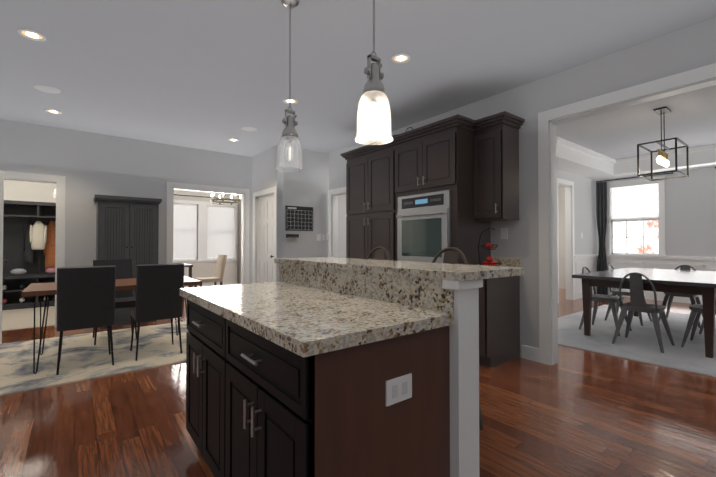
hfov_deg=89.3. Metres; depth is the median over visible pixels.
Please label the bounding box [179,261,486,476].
kitchen island
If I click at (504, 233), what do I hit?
electrical outlet plate
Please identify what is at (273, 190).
door frame
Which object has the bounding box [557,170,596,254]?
wall
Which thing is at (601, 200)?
curtain
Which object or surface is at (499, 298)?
base cabinet
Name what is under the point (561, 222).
wall
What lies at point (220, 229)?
window
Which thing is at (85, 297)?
leather chair
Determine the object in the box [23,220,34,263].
coat
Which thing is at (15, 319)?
floor
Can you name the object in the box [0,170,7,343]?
door
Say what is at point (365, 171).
tall cabinet
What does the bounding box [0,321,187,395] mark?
area rug
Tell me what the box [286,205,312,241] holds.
calendar board
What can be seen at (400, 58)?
recessed light
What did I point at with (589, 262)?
wainscoting
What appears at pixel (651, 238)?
window pane
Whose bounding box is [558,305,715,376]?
area rug
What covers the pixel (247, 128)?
ceiling speaker
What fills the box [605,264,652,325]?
cafe chair
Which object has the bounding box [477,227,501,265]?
fruit basket
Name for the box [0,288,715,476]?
floor
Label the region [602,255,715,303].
wainscoting
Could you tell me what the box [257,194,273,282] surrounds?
pantry door
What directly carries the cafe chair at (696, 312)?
on the area rug at (640, 343)
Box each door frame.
[4,171,65,326]
[166,182,248,283]
[253,186,276,282]
[328,187,345,256]
[538,63,715,364]
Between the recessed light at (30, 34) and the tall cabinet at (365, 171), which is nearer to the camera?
the recessed light at (30, 34)
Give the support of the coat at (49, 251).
hanging from the lockers
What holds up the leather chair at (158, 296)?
on the area rug at (83, 357)
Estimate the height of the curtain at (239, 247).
2.310 m
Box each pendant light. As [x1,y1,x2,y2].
[276,0,302,171]
[355,0,392,144]
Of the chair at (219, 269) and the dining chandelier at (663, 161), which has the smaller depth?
the dining chandelier at (663, 161)
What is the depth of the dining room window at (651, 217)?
7.82 m
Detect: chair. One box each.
[56,266,115,374]
[93,259,136,344]
[130,263,184,360]
[194,254,226,286]
[579,266,631,335]
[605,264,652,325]
[612,272,674,352]
[659,265,702,327]
[681,304,715,346]
[699,303,715,333]
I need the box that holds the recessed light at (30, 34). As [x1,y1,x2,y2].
[17,29,45,40]
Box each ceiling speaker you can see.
[33,84,60,93]
[241,126,256,130]
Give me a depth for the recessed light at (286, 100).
4.17 m
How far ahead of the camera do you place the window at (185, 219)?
8.82 m
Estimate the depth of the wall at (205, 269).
9.11 m
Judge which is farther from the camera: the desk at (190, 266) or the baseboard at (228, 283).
the baseboard at (228, 283)
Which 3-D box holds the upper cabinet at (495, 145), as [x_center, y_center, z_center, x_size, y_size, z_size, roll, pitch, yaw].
[1.442,-0.667,3.798,0.329,0.945,0.330,1,-1,-38]
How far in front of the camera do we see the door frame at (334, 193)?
6.53 m
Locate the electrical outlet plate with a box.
[501,228,507,238]
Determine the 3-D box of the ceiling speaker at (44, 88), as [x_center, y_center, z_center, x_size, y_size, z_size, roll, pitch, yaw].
[-3.296,-1.581,3.843,0.223,0.006,0.223,0,-1,7]
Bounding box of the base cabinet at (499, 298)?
[479,275,519,367]
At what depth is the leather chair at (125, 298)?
4.64 m
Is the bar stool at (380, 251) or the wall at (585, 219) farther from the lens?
the wall at (585, 219)
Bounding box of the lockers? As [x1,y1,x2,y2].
[2,200,55,309]
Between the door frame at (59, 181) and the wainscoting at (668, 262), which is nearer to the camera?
the door frame at (59, 181)
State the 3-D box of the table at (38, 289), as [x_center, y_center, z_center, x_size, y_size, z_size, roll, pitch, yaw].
[-2.564,0.842,3.889,1.470,0.744,0.870,1,-1,-38]
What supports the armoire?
on the floor at (574, 412)
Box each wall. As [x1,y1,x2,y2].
[0,119,346,283]
[4,180,55,202]
[173,189,239,285]
[252,145,283,282]
[274,145,328,281]
[329,17,715,356]
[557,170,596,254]
[558,186,565,288]
[596,166,715,256]
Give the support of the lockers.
on the floor at (15, 319)
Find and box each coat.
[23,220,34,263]
[29,221,46,249]
[44,221,55,268]
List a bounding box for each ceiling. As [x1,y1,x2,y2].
[0,0,715,156]
[556,85,715,180]
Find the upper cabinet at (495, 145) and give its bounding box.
[473,119,520,222]
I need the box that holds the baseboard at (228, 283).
[184,283,236,287]
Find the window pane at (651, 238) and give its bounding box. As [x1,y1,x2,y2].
[613,184,658,253]
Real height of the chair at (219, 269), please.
0.938 m
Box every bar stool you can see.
[367,246,390,259]
[432,247,483,429]
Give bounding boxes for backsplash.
[493,259,520,266]
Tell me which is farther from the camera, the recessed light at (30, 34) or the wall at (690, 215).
the wall at (690, 215)
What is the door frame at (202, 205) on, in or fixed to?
attached to the wall at (89, 165)
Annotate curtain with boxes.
[174,194,240,283]
[596,172,672,294]
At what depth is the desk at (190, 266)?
6.97 m
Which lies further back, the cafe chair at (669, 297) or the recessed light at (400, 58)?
the cafe chair at (669, 297)
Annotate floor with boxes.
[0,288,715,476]
[2,306,54,330]
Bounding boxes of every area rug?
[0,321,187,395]
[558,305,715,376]
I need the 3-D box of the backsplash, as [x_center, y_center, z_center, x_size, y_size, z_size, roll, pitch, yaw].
[1.571,0.259,3.873,0.020,0.106,0.350,1,-1,-38]
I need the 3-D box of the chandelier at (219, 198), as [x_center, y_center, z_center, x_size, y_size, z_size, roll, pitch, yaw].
[-2.897,-1.151,8.049,0.704,0.757,0.704,1,-1,-38]
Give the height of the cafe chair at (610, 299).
0.841 m
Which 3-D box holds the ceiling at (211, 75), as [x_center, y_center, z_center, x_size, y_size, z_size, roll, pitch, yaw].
[-1.891,-1.644,3.137,6.670,0.100,12.600,1,-1,-38]
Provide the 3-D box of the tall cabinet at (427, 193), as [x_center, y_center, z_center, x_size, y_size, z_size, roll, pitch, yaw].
[0.918,0.048,4.206,0.644,2.365,0.972,1,-1,-38]
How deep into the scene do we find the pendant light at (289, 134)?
2.41 m
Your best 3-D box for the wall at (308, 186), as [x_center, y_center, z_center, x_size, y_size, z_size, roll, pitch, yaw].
[-0.974,-0.146,6.352,1.010,2.810,0.120,1,-1,-38]
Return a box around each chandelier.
[210,193,240,204]
[637,106,688,180]
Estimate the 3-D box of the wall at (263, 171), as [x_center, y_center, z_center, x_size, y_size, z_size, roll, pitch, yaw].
[-1.623,-0.145,6.462,0.120,2.810,1.090,1,-1,-38]
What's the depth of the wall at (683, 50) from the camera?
3.63 m
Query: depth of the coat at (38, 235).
6.68 m
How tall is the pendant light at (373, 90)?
1.144 m
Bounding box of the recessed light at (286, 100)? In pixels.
[283,98,297,103]
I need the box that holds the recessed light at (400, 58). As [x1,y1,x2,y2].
[391,53,410,63]
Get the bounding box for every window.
[173,203,197,259]
[207,205,234,258]
[610,181,659,254]
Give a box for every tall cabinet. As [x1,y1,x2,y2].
[345,147,384,259]
[385,123,490,264]
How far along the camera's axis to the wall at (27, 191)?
6.86 m
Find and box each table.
[21,276,201,373]
[572,268,715,357]
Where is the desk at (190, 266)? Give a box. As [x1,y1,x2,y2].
[183,263,192,299]
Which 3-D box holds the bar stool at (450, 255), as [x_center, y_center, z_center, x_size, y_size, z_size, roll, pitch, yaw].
[0.451,0.631,2.344,0.512,1.151,0.502,1,-1,-38]
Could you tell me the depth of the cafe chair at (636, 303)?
4.07 m
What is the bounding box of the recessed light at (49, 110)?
[44,109,61,113]
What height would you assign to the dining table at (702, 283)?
0.763 m
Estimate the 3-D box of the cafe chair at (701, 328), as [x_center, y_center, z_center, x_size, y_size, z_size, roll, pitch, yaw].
[4.701,0.803,4.606,0.472,0.841,0.487,1,-1,-38]
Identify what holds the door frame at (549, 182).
attached to the wall at (683, 50)
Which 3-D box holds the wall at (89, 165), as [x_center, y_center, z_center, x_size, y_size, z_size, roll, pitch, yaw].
[-3.139,-0.150,6.049,7.740,2.810,0.120,1,-1,-38]
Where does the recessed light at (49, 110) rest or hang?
in the ceiling at (211, 75)
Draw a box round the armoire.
[93,194,161,327]
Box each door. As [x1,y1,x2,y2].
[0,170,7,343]
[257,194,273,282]
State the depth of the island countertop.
1.66 m

